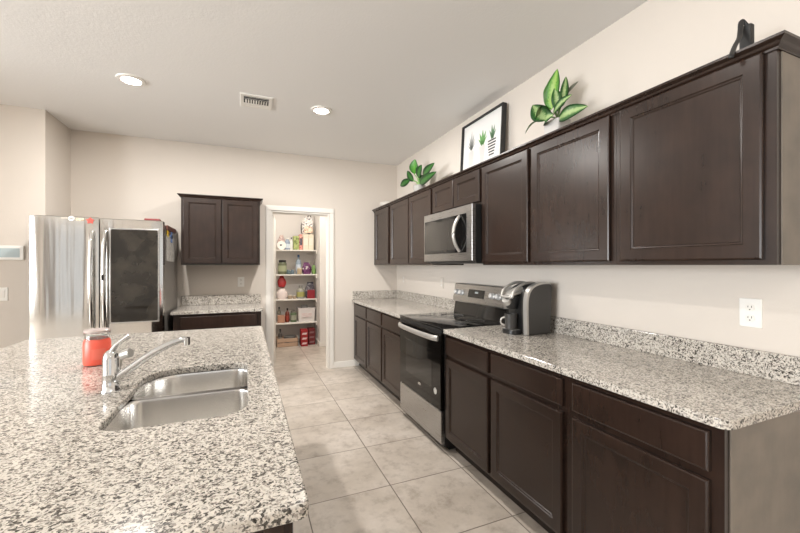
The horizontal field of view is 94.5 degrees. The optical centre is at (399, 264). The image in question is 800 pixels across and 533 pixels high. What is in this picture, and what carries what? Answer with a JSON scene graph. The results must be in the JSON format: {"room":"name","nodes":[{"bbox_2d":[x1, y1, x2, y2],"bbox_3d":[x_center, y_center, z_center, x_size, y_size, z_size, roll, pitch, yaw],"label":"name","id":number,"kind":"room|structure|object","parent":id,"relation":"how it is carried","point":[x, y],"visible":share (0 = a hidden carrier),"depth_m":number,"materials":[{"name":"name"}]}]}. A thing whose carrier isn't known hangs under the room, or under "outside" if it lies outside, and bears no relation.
{"room":"kitchen","nodes":[
{"label":"kitchen","id":0,"kind":"room"},
{"bbox_2d":[0,104,27,348],"bbox_3d":[-5.490,-0.021,2.416,4.720,2.737,0.120,0,0,-23],"label":"wall","id":1,"kind":"structure","parent":0,"point":[13,119],"depth_m":3.23,"materials":[{"name":"beige paint"}]},
{"bbox_2d":[0,287,7,300],"bbox_3d":[-3.439,0.252,3.200,0.072,0.116,0.009,0,0,-23],"label":"light switch","id":2,"kind":"object","parent":1,"relation":"attached to","point":[3,290],"visible":1,"depth_m":3.20,"materials":[{"name":"white plastic"}]},
{"bbox_2d":[0,245,24,259],"bbox_3d":[-3.404,-0.105,3.208,0.220,0.125,0.021,0,0,-23],"label":"alarm keypad","id":3,"kind":"object","parent":1,"relation":"attached to","point":[6,252],"visible":1,"depth_m":3.21,"materials":[{"name":"white plastic"}]},
{"bbox_2d":[28,108,70,339],"bbox_3d":[-3.356,-0.021,3.586,0.120,2.737,0.640,0,0,-23],"label":"wall","id":4,"kind":"structure","parent":0,"point":[49,139],"depth_m":3.33,"materials":[{"name":"beige paint"}]},
{"bbox_2d":[71,130,396,367],"bbox_3d":[-1.734,-0.021,4.543,3.610,2.737,0.120,0,0,-23],"label":"wall","id":5,"kind":"structure","parent":0,"point":[113,176],"depth_m":4.42,"materials":[{"name":"beige paint"}]},
{"bbox_2d":[177,193,262,264],"bbox_3d":[-2.001,-0.374,4.175,0.841,0.749,0.351,0,0,-23],"label":"upper cabinet","id":6,"kind":"object","parent":5,"relation":"attached to","point":[215,230],"visible":1,"depth_m":4.01,"materials":[{"name":"brown wood"}]},
{"bbox_2d":[181,294,260,305],"bbox_3d":[-2.074,0.404,4.324,0.833,0.108,0.021,0,0,-23],"label":"backsplash","id":7,"kind":"structure","parent":5,"relation":"attached to","point":[239,298],"depth_m":4.31,"materials":[{"name":"stone"}]},
{"bbox_2d":[238,277,243,286],"bbox_3d":[-1.893,0.201,4.406,0.072,0.116,0.009,0,0,-23],"label":"wall outlet","id":8,"kind":"object","parent":5,"relation":"attached to","point":[240,279],"visible":1,"depth_m":4.40,"materials":[{"name":"white plastic"}]},
{"bbox_2d":[272,215,275,367],"bbox_3d":[-1.732,0.352,4.957,0.105,1.970,0.680,0,0,-17],"label":"door","id":9,"kind":"structure","parent":5,"relation":"in","point":[273,217],"depth_m":4.64,"materials":[{"name":"white paint"}]},
{"bbox_2d":[266,205,333,368],"bbox_3d":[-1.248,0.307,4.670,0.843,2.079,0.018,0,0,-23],"label":"trim","id":10,"kind":"structure","parent":5,"relation":"attached to","point":[269,208],"depth_m":4.62,"materials":[{"name":"white paint"}]},
{"bbox_2d":[334,360,358,367],"bbox_3d":[-0.706,1.307,4.899,0.338,0.080,0.013,0,0,-23],"label":"baseboard","id":11,"kind":"structure","parent":5,"relation":"attached to","point":[348,363],"depth_m":4.89,"materials":[{"name":"white paint"}]},
{"bbox_2d":[352,290,395,298],"bbox_3d":[-0.336,0.404,5.047,0.639,0.108,0.021,0,0,-23],"label":"backsplash","id":12,"kind":"structure","parent":5,"relation":"attached to","point":[382,293],"depth_m":5.03,"materials":[{"name":"stone"}]},
{"bbox_2d":[272,214,313,336],"bbox_3d":[-1.863,-0.021,6.558,1.800,2.737,0.100,0,0,-23],"label":"wall","id":13,"kind":"structure","parent":0,"point":[289,226],"depth_m":6.49,"materials":[{"name":"white paint"}]},
{"bbox_2d":[276,320,316,324],"bbox_3d":[-2.001,1.000,6.272,1.122,0.065,0.319,0,0,-23],"label":"shelf","id":14,"kind":"object","parent":13,"relation":"attached to","point":[314,321],"visible":0.37,"depth_m":6.22,"materials":[{"name":"white paint"}]},
{"bbox_2d":[277,315,284,322],"bbox_3d":[-2.002,0.906,6.229,0.110,0.120,0.120,0,0,-23],"label":"food box","id":15,"kind":"object","parent":14,"relation":"on","point":[280,318],"visible":1,"depth_m":6.18,"materials":[{"name":"brown"}]},
{"bbox_2d":[285,308,289,321],"bbox_3d":[-1.906,0.848,6.258,0.075,0.236,0.075,0,0,-23],"label":"bottle","id":16,"kind":"object","parent":14,"relation":"on","point":[287,314],"visible":1,"depth_m":6.23,"materials":[{"name":"red glass"}]},
{"bbox_2d":[290,310,296,321],"bbox_3d":[-1.814,0.870,6.296,0.105,0.192,0.105,0,0,-23],"label":"jar","id":17,"kind":"object","parent":14,"relation":"on","point":[293,315],"visible":1,"depth_m":6.25,"materials":[{"name":"green glass"}]},
{"bbox_2d":[296,306,314,321],"bbox_3d":[-1.629,0.849,6.406,0.293,0.235,0.228,0,0,-23],"label":"storage bin","id":18,"kind":"object","parent":14,"relation":"on","point":[303,314],"visible":0.98,"depth_m":6.31,"materials":[{"name":"white"}]},
{"bbox_2d":[276,249,316,253],"bbox_3d":[-2.001,-0.224,6.272,1.122,0.065,0.319,0,0,-23],"label":"shelf","id":19,"kind":"object","parent":13,"relation":"attached to","point":[313,251],"visible":0.6,"depth_m":6.31,"materials":[{"name":"white paint"}]},
{"bbox_2d":[277,235,284,249],"bbox_3d":[-2.016,-0.382,6.288,0.141,0.250,0.100,0,0,-23],"label":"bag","id":20,"kind":"object","parent":19,"relation":"on","point":[281,238],"visible":0.48,"depth_m":6.26,"materials":[{"name":"pink plastic"}]},
{"bbox_2d":[277,241,285,249],"bbox_3d":[-1.979,-0.329,6.173,0.144,0.144,0.061,0,0,-23],"label":"tub","id":21,"kind":"object","parent":19,"relation":"on","point":[281,245],"visible":0.99,"depth_m":6.14,"materials":[{"name":"white plastic"}]},
{"bbox_2d":[284,238,289,249],"bbox_3d":[-1.906,-0.357,6.258,0.095,0.201,0.095,0,0,-23],"label":"bottle","id":22,"kind":"object","parent":19,"relation":"on","point":[287,241],"visible":0.94,"depth_m":6.22,"materials":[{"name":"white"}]},
{"bbox_2d":[290,237,292,249],"bbox_3d":[-1.844,-0.362,6.284,0.052,0.211,0.052,0,0,-23],"label":"bottle","id":23,"kind":"object","parent":19,"relation":"on","point":[291,241],"visible":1,"depth_m":6.26,"materials":[{"name":"white"}]},
{"bbox_2d":[293,236,298,249],"bbox_3d":[-1.785,-0.374,6.336,0.090,0.235,0.150,0,0,-23],"label":"food box","id":24,"kind":"object","parent":19,"relation":"on","point":[295,238],"visible":0.8,"depth_m":6.26,"materials":[{"name":"cardboard"}]},
{"bbox_2d":[298,234,302,249],"bbox_3d":[-1.712,-0.390,6.365,0.055,0.265,0.151,0,0,-23],"label":"food box","id":25,"kind":"object","parent":19,"relation":"on","point":[299,235],"visible":0.8,"depth_m":6.30,"materials":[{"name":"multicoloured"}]},
{"bbox_2d":[303,234,307,249],"bbox_3d":[-1.643,-0.392,6.399,0.085,0.270,0.161,0,0,-23],"label":"carton","id":26,"kind":"object","parent":19,"relation":"on","point":[305,236],"visible":0.7,"depth_m":6.33,"materials":[{"name":"beige cardboard"}]},
{"bbox_2d":[301,216,312,233],"bbox_3d":[-1.604,-0.700,6.398,0.212,0.343,0.174,0,0,-23],"label":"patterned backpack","id":27,"kind":"object","parent":26,"relation":"on","point":[307,222],"visible":0.88,"depth_m":6.35,"materials":[{"name":"multicoloured fabric"}]},
{"bbox_2d":[308,234,313,249],"bbox_3d":[-1.560,-0.392,6.434,0.085,0.270,0.161,0,0,-23],"label":"carton","id":28,"kind":"object","parent":19,"relation":"on","point":[310,236],"visible":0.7,"depth_m":6.36,"materials":[{"name":"beige cardboard"}]},
{"bbox_2d":[276,297,316,301],"bbox_3d":[-2.001,0.605,6.272,1.122,0.065,0.319,0,0,-23],"label":"shelf","id":29,"kind":"object","parent":13,"relation":"attached to","point":[305,298],"visible":0.4,"depth_m":6.25,"materials":[{"name":"white paint"}]},
{"bbox_2d":[277,287,287,298],"bbox_3d":[-1.983,0.471,6.226,0.179,0.200,0.130,0,0,-23],"label":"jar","id":30,"kind":"object","parent":29,"relation":"on","point":[282,293],"visible":0.99,"depth_m":6.18,"materials":[{"name":"beige ceramic"}]},
{"bbox_2d":[277,276,285,286],"bbox_3d":[-1.989,0.276,6.223,0.141,0.185,0.100,0,0,-23],"label":"bag","id":31,"kind":"object","parent":30,"relation":"on","point":[281,281],"visible":0.98,"depth_m":6.19,"materials":[{"name":"red"}]},
{"bbox_2d":[297,285,304,298],"bbox_3d":[-1.703,0.458,6.343,0.137,0.226,0.137,0,0,-23],"label":"bottle","id":32,"kind":"object","parent":29,"relation":"on","point":[300,291],"visible":1,"depth_m":6.29,"materials":[{"name":"yellow"}]},
{"bbox_2d":[305,282,314,297],"bbox_3d":[-1.556,0.431,6.404,0.174,0.280,0.120,0,0,-23],"label":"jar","id":33,"kind":"object","parent":29,"relation":"on","point":[310,285],"visible":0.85,"depth_m":6.37,"materials":[{"name":"grey glass"}]},
{"bbox_2d":[307,290,314,298],"bbox_3d":[-1.523,0.498,6.332,0.125,0.145,0.033,0,0,-23],"label":"packet","id":34,"kind":"object","parent":29,"relation":"on","point":[310,293],"visible":1,"depth_m":6.31,"materials":[{"name":"red"}]},
{"bbox_2d":[276,274,316,277],"bbox_3d":[-2.001,0.189,6.272,1.122,0.065,0.319,0,0,-23],"label":"shelf","id":35,"kind":"object","parent":13,"relation":"attached to","point":[314,275],"visible":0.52,"depth_m":6.19,"materials":[{"name":"white paint"}]},
{"bbox_2d":[278,260,286,273],"bbox_3d":[-1.980,0.036,6.227,0.146,0.237,0.146,0,0,-23],"label":"jar","id":36,"kind":"object","parent":35,"relation":"on","point":[282,265],"visible":0.94,"depth_m":6.17,"materials":[{"name":"green"}]},
{"bbox_2d":[296,255,300,273],"bbox_3d":[-1.750,-0.011,6.377,0.091,0.332,0.091,0,0,-23],"label":"bottle","id":37,"kind":"object","parent":35,"relation":"on","point":[298,261],"visible":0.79,"depth_m":6.34,"materials":[{"name":"blue plastic"}]},
{"bbox_2d":[302,262,311,273],"bbox_3d":[-1.611,0.055,6.381,0.163,0.200,0.110,0,0,-23],"label":"bag","id":38,"kind":"object","parent":35,"relation":"on","point":[306,268],"visible":0.98,"depth_m":6.34,"materials":[{"name":"purple plastic"}]},
{"bbox_2d":[312,265,315,273],"bbox_3d":[-1.495,0.080,6.407,0.067,0.150,0.090,0,0,-23],"label":"bag","id":39,"kind":"object","parent":35,"relation":"on","point":[313,266],"visible":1,"depth_m":6.38,"materials":[{"name":"green plastic"}]},
{"bbox_2d":[314,216,325,341],"bbox_3d":[-1.167,-0.021,6.479,0.575,2.737,0.580,0,0,-23],"label":"wall","id":40,"kind":"structure","parent":0,"point":[319,221],"depth_m":6.13,"materials":[{"name":"white paint"}]},
{"bbox_2d":[319,341,325,346],"bbox_3d":[-1.105,1.307,6.184,0.488,0.080,0.013,0,0,-23],"label":"baseboard","id":41,"kind":"structure","parent":40,"relation":"attached to","point":[321,344],"depth_m":6.11,"materials":[{"name":"white paint"}]},
{"bbox_2d":[0,0,647,165],"bbox_3d":[-2.546,-1.440,0.197,8.650,0.100,11.320,0,0,-23],"label":"ceiling","id":42,"kind":"structure","parent":0,"point":[395,77],"depth_m":2.52,"materials":[{"name":"white paint"}]},
{"bbox_2d":[115,73,145,86],"bbox_3d":[-2.015,-1.384,2.773,0.188,0.012,0.188,0,0,-23],"label":"recessed light","id":43,"kind":"object","parent":42,"relation":"in","point":[129,79],"visible":1,"depth_m":2.76,"materials":[{"name":"white plastic"}]},
{"bbox_2d":[240,92,272,109],"bbox_3d":[-1.221,-1.384,3.145,0.252,0.012,0.255,0,0,-23],"label":"ceiling vent","id":44,"kind":"object","parent":42,"relation":"in","point":[247,100],"visible":1,"depth_m":3.13,"materials":[{"name":"white plastic"}]},
{"bbox_2d":[311,106,331,114],"bbox_3d":[-0.705,-1.384,3.319,0.188,0.012,0.188,0,0,-23],"label":"recessed light","id":45,"kind":"object","parent":42,"relation":"in","point":[320,110],"visible":1,"depth_m":3.31,"materials":[{"name":"white plastic"}]},
{"bbox_2d":[274,341,547,532],"bbox_3d":[-2.546,1.397,0.197,8.650,0.100,11.320,0,0,-23],"label":"floor","id":46,"kind":"structure","parent":0,"point":[366,465],"depth_m":2.50,"materials":[{"name":"tile"}]},
{"bbox_2d":[30,215,176,338],"bbox_3d":[-2.749,0.467,3.550,0.939,1.760,0.873,0,0,-23],"label":"refrigerator","id":47,"kind":"object","parent":46,"relation":"on","point":[116,275],"visible":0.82,"depth_m":3.20,"materials":[{"name":"grey metal"}]},
{"bbox_2d":[144,218,160,220],"bbox_3d":[-2.299,-0.417,3.441,0.120,0.022,0.080,0,0,-23],"label":"tin","id":48,"kind":"object","parent":47,"relation":"on","point":[144,218],"visible":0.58,"depth_m":3.40,"materials":[{"name":"red metal"}]},
{"bbox_2d":[166,235,174,261],"bbox_3d":[-2.318,-0.158,3.741,0.004,0.260,0.450,0,0,-23],"label":"calendar","id":49,"kind":"object","parent":47,"relation":"attached to","point":[170,247],"visible":1,"depth_m":3.72,"materials":[{"name":"white paper"}]},
{"bbox_2d":[166,225,175,233],"bbox_3d":[-2.304,-0.356,3.726,0.018,0.047,0.450,0,0,-23],"label":"clip","id":50,"kind":"object","parent":47,"relation":"attached to","point":[168,228],"visible":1,"depth_m":3.68,"materials":[{"name":"brown"}]},
{"bbox_2d":[128,400,292,532],"bbox_3d":[-1.065,0.918,1.557,0.949,0.858,2.207,0,0,-23],"label":"kitchen island","id":51,"kind":"object","parent":46,"relation":"on","point":[286,528],"visible":0.02,"depth_m":0.71,"materials":[{"name":"brown wood"}]},
{"bbox_2d":[0,326,308,532],"bbox_3d":[-1.234,0.473,1.494,1.359,0.030,2.263,0,0,-23],"label":"island countertop","id":52,"kind":"structure","parent":51,"relation":"on","point":[239,471],"depth_m":0.91,"materials":[{"name":"stone"}]},
{"bbox_2d":[82,327,110,365],"bbox_3d":[-1.401,0.377,1.712,0.104,0.161,0.105,0,0,-23],"label":"glass candle jar","id":53,"kind":"object","parent":52,"relation":"on","point":[97,341],"visible":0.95,"depth_m":1.67,"materials":[{"name":"red glass"}]},
{"bbox_2d":[119,348,133,379],"bbox_3d":[-1.111,0.395,1.479,0.082,0.125,0.044,0,0,1],"label":"sprayer","id":54,"kind":"object","parent":52,"relation":"on","point":[127,353],"visible":0.51,"depth_m":1.47,"materials":[{"name":"silver metal"}]},
{"bbox_2d":[100,333,189,393],"bbox_3d":[-0.948,0.354,1.387,0.284,0.208,0.062,0,0,-23],"label":"kitchen faucet","id":55,"kind":"object","parent":52,"relation":"on","point":[112,374],"visible":1,"depth_m":1.34,"materials":[{"name":"silver metal"}]},
{"bbox_2d":[103,369,247,430],"bbox_3d":[-0.782,0.592,1.383,0.422,0.203,0.687,0,0,-23],"label":"sink","id":56,"kind":"object","parent":52,"relation":"in","point":[206,394],"visible":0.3,"depth_m":1.43,"materials":[{"name":"silver metal"}]},
{"bbox_2d":[173,311,260,330],"bbox_3d":[-1.961,0.917,4.047,0.809,0.859,0.619,0,0,-23],"label":"base cabinet","id":57,"kind":"object","parent":46,"relation":"on","point":[234,319],"visible":0.27,"depth_m":3.75,"materials":[{"name":"brown wood"}]},
{"bbox_2d":[170,303,262,314],"bbox_3d":[-1.961,0.473,4.041,0.845,0.030,0.629,0,0,-23],"label":"countertop","id":58,"kind":"structure","parent":57,"relation":"on","point":[245,307],"depth_m":3.90,"materials":[{"name":"grey stone"}]},
{"bbox_2d":[276,336,297,346],"bbox_3d":[-1.903,1.276,6.211,0.340,0.134,0.270,0,0,-23],"label":"wooden crate","id":59,"kind":"object","parent":46,"relation":"on","point":[294,341],"visible":0.8,"depth_m":6.09,"materials":[{"name":"beige wood"}]},
{"bbox_2d":[278,329,281,338],"bbox_3d":[-1.994,1.197,6.157,0.071,0.271,0.071,0,0,-23],"label":"bottle","id":60,"kind":"object","parent":59,"relation":"on","point":[280,333],"visible":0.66,"depth_m":6.13,"materials":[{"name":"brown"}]},
{"bbox_2d":[284,335,295,342],"bbox_3d":[-1.855,1.263,6.225,0.200,0.142,0.200,0,0,-23],"label":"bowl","id":61,"kind":"object","parent":59,"relation":"in","point":[285,336],"visible":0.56,"depth_m":6.17,"materials":[{"name":"grey"}]},
{"bbox_2d":[300,328,307,346],"bbox_3d":[-1.613,1.212,6.206,0.110,0.269,0.181,0,0,-23],"label":"pack","id":62,"kind":"object","parent":46,"relation":"on","point":[303,332],"visible":1,"depth_m":6.13,"materials":[{"name":"red cardboard"}]},
{"bbox_2d":[307,327,314,344],"bbox_3d":[-1.522,1.212,6.331,0.110,0.269,0.181,0,0,-23],"label":"pack","id":63,"kind":"object","parent":46,"relation":"on","point":[311,330],"visible":0.9,"depth_m":6.25,"materials":[{"name":"red cardboard"}]},
{"bbox_2d":[354,303,373,377],"bbox_3d":[-0.226,0.917,4.771,0.629,0.859,0.611,0,0,-23],"label":"base cabinet","id":64,"kind":"object","parent":46,"relation":"on","point":[360,311],"visible":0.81,"depth_m":4.62,"materials":[{"name":"brown wood"}]},
{"bbox_2d":[352,298,453,317],"bbox_3d":[-0.017,0.473,4.268,0.649,0.030,1.704,0,0,-23],"label":"countertop","id":65,"kind":"structure","parent":64,"relation":"on","point":[396,307],"depth_m":4.08,"materials":[{"name":"grey stone"}]},
{"bbox_2d":[367,307,389,391],"bbox_3d":[-0.006,0.917,4.242,0.629,0.859,0.533,0,0,-23],"label":"base cabinet","id":66,"kind":"object","parent":46,"relation":"on","point":[374,323],"visible":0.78,"depth_m":4.10,"materials":[{"name":"brown wood"}]},
{"bbox_2d":[382,313,400,400],"bbox_3d":[0.203,0.917,3.741,0.629,0.859,0.551,0,0,-23],"label":"base cabinet","id":67,"kind":"object","parent":46,"relation":"on","point":[390,331],"visible":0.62,"depth_m":3.63,"materials":[{"name":"brown wood"}]},
{"bbox_2d":[398,283,511,449],"bbox_3d":[0.412,0.759,3.108,0.692,1.175,0.766,0,0,-23],"label":"electric range","id":68,"kind":"object","parent":46,"relation":"on","point":[422,337],"visible":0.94,"depth_m":2.97,"materials":[{"name":"silver metal"}]},
{"bbox_2d":[400,312,504,329],"bbox_3d":[0.410,0.458,3.107,0.576,0.017,0.766,0,0,-23],"label":"cooktop","id":69,"kind":"object","parent":68,"relation":"in","point":[442,320],"depth_m":3.00,"materials":[{"name":"black glass"}]},
{"bbox_2d":[445,334,501,490],"bbox_3d":[0.707,0.917,2.528,0.629,0.859,0.531,0,0,-23],"label":"base cabinet","id":70,"kind":"object","parent":46,"relation":"on","point":[468,376],"visible":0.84,"depth_m":2.37,"materials":[{"name":"brown wood"}]},
{"bbox_2d":[443,325,799,429],"bbox_3d":[0.934,0.473,1.985,0.649,0.030,1.689,0,0,-23],"label":"countertop","id":71,"kind":"structure","parent":70,"relation":"on","point":[715,397],"depth_m":1.51,"materials":[{"name":"grey stone"}]},
{"bbox_2d":[500,281,551,335],"bbox_3d":[0.840,0.284,2.494,0.296,0.346,0.191,0,0,-23],"label":"coffee maker","id":72,"kind":"object","parent":71,"relation":"on","point":[531,301],"visible":1,"depth_m":2.43,"materials":[{"name":"grey plastic"}]},
{"bbox_2d":[500,313,516,328],"bbox_3d":[0.733,0.376,2.475,0.094,0.100,0.092,0,0,-23],"label":"travel mug","id":73,"kind":"object","parent":72,"relation":"on","point":[510,318],"visible":1,"depth_m":2.44,"materials":[{"name":"grey plastic"}]},
{"bbox_2d":[502,328,520,334],"bbox_3d":[0.741,0.443,2.483,0.080,0.028,0.132,0,0,-23],"label":"drip tray","id":74,"kind":"object","parent":72,"relation":"on","point":[517,331],"depth_m":2.44,"materials":[{"name":"black plastic"}]},
{"bbox_2d":[491,350,569,532],"bbox_3d":[0.919,0.917,2.020,0.629,0.859,0.567,0,0,-23],"label":"base cabinet","id":75,"kind":"object","parent":46,"relation":"on","point":[530,403],"visible":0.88,"depth_m":1.84,"materials":[{"name":"brown wood"}]},
{"bbox_2d":[570,377,799,532],"bbox_3d":[1.139,0.917,1.490,0.629,0.859,0.580,0,0,-23],"label":"base cabinet","id":76,"kind":"object","parent":46,"relation":"on","point":[636,466],"visible":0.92,"depth_m":1.26,"materials":[{"name":"brown wood"}]},
{"bbox_2d":[544,117,570,134],"bbox_3d":[0.972,-0.805,2.284,0.110,0.155,0.120,0,0,-23],"label":"pot","id":77,"kind":"object","parent":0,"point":[556,123],"depth_m":2.24,"materials":[{"name":"grey ceramic"}]},
{"bbox_2d":[397,0,799,356],"bbox_3d":[1.401,-0.021,1.839,0.100,2.737,11.320,0,0,-23],"label":"wall","id":78,"kind":"structure","parent":0,"point":[658,42],"depth_m":1.96,"materials":[{"name":"beige paint"}]},
{"bbox_2d":[372,203,389,264],"bbox_3d":[-0.095,-0.374,4.823,0.366,0.749,0.617,0,0,-23],"label":"upper cabinet","id":79,"kind":"object","parent":78,"relation":"attached to","point":[382,213],"visible":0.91,"depth_m":4.71,"materials":[{"name":"brown wood"}]},
{"bbox_2d":[380,201,390,205],"bbox_3d":[-0.170,-0.787,4.912,0.200,0.118,0.200,0,0,-23],"label":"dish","id":80,"kind":"object","parent":79,"relation":"on","point":[383,202],"visible":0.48,"depth_m":4.83,"materials":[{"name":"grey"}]},
{"bbox_2d":[388,195,409,264],"bbox_3d":[0.136,-0.374,4.269,0.366,0.749,0.582,0,0,-23],"label":"upper cabinet","id":81,"kind":"object","parent":78,"relation":"attached to","point":[399,208],"visible":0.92,"depth_m":4.19,"materials":[{"name":"brown wood"}]},
{"bbox_2d":[396,290,454,309],"bbox_3d":[0.277,0.404,4.379,0.021,0.108,1.682,0,0,-23],"label":"backsplash","id":82,"kind":"structure","parent":78,"relation":"attached to","point":[446,303],"depth_m":4.26,"materials":[{"name":"stone"}]},
{"bbox_2d":[407,185,463,264],"bbox_3d":[0.348,-0.374,3.759,0.366,0.749,0.521,0,0,-23],"label":"upper cabinet","id":83,"kind":"object","parent":78,"relation":"attached to","point":[420,201],"visible":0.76,"depth_m":3.73,"materials":[{"name":"brown wood"}]},
{"bbox_2d":[400,159,435,190],"bbox_3d":[0.220,-0.958,4.078,0.150,0.460,0.960,0,0,-23],"label":"rubber plant","id":84,"kind":"object","parent":83,"relation":"on","point":[414,168],"visible":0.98,"depth_m":4.05,"materials":[{"name":"green plant"}]},
{"bbox_2d":[440,278,443,288],"bbox_3d":[0.449,0.194,3.985,0.009,0.116,0.072,0,0,-23],"label":"wall outlet","id":85,"kind":"object","parent":78,"relation":"attached to","point":[441,279],"visible":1,"depth_m":3.96,"materials":[{"name":"white plastic"}]},
{"bbox_2d":[430,163,481,213],"bbox_3d":[0.601,-0.601,3.153,0.366,0.296,0.789,0,0,-23],"label":"upper cabinet","id":86,"kind":"object","parent":78,"relation":"attached to","point":[464,187],"visible":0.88,"depth_m":3.01,"materials":[{"name":"brown wood"}]},
{"bbox_2d":[424,203,482,263],"bbox_3d":[0.537,-0.231,3.126,0.503,0.438,0.786,0,0,-23],"label":"microwave","id":87,"kind":"object","parent":86,"relation":"attached to","point":[452,236],"visible":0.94,"depth_m":2.90,"materials":[{"name":"silver metal"}]},
{"bbox_2d":[460,102,506,170],"bbox_3d":[0.707,-1.012,3.219,0.072,0.567,0.600,0,0,-23],"label":"picture frame","id":88,"kind":"object","parent":86,"relation":"on","point":[483,138],"visible":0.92,"depth_m":3.18,"materials":[{"name":"white paper"}]},
{"bbox_2d":[479,142,531,264],"bbox_3d":[0.849,-0.374,2.556,0.366,0.749,0.502,0,0,-23],"label":"upper cabinet","id":89,"kind":"object","parent":78,"relation":"attached to","point":[506,176],"visible":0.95,"depth_m":2.46,"materials":[{"name":"brown wood"}]},
{"bbox_2d":[528,105,616,264],"bbox_3d":[1.054,-0.374,2.064,0.366,0.749,0.561,0,0,-23],"label":"upper cabinet","id":90,"kind":"object","parent":78,"relation":"attached to","point":[574,165],"visible":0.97,"depth_m":1.94,"materials":[{"name":"brown wood"}]},
{"bbox_2d":[526,69,587,134],"bbox_3d":[0.986,-0.958,2.241,0.178,0.460,0.480,0,0,-23],"label":"potted dieffenbachia","id":91,"kind":"object","parent":90,"relation":"on","point":[554,98],"visible":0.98,"depth_m":2.25,"materials":[{"name":"green plant"}]},
{"bbox_2d":[550,316,799,385],"bbox_3d":[1.223,0.404,2.106,0.021,0.108,1.688,0,0,-23],"label":"backsplash","id":92,"kind":"structure","parent":78,"relation":"attached to","point":[778,367],"depth_m":1.73,"materials":[{"name":"stone"}]},
{"bbox_2d":[612,30,799,264],"bbox_3d":[1.278,-0.374,1.526,0.366,0.749,0.603,0,0,-23],"label":"upper cabinet","id":93,"kind":"object","parent":78,"relation":"attached to","point":[708,155],"visible":1,"depth_m":1.37,"materials":[{"name":"brown wood"}]},
{"bbox_2d":[728,19,753,58],"bbox_3d":[1.234,-0.826,1.352,0.219,0.213,0.041,0,0,-32],"label":"figurine","id":94,"kind":"object","parent":93,"relation":"on","point":[745,32],"visible":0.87,"depth_m":1.39,"materials":[{"name":"black ceramic"}]},
{"bbox_2d":[739,298,762,327],"bbox_3d":[1.464,0.200,1.546,0.009,0.120,0.076,0,0,-23],"label":"wall outlet","id":95,"kind":"object","parent":78,"relation":"attached to","point":[750,310],"visible":1,"depth_m":1.54,"materials":[{"name":"white plastic"}]},
{"bbox_2d":[745,314,754,321],"bbox_3d":[1.461,0.222,1.545,0.002,0.032,0.032,0,0,-23],"label":"socket","id":96,"kind":"object","parent":95,"relation":"attached to","point":[748,317],"depth_m":1.54,"materials":[{"name":"grey plastic"}]},
{"bbox_2d":[745,304,754,310],"bbox_3d":[1.461,0.178,1.545,0.002,0.032,0.032,0,0,-23],"label":"socket","id":97,"kind":"object","parent":95,"relation":"attached to","point":[748,307],"depth_m":1.54,"materials":[{"name":"grey plastic"}]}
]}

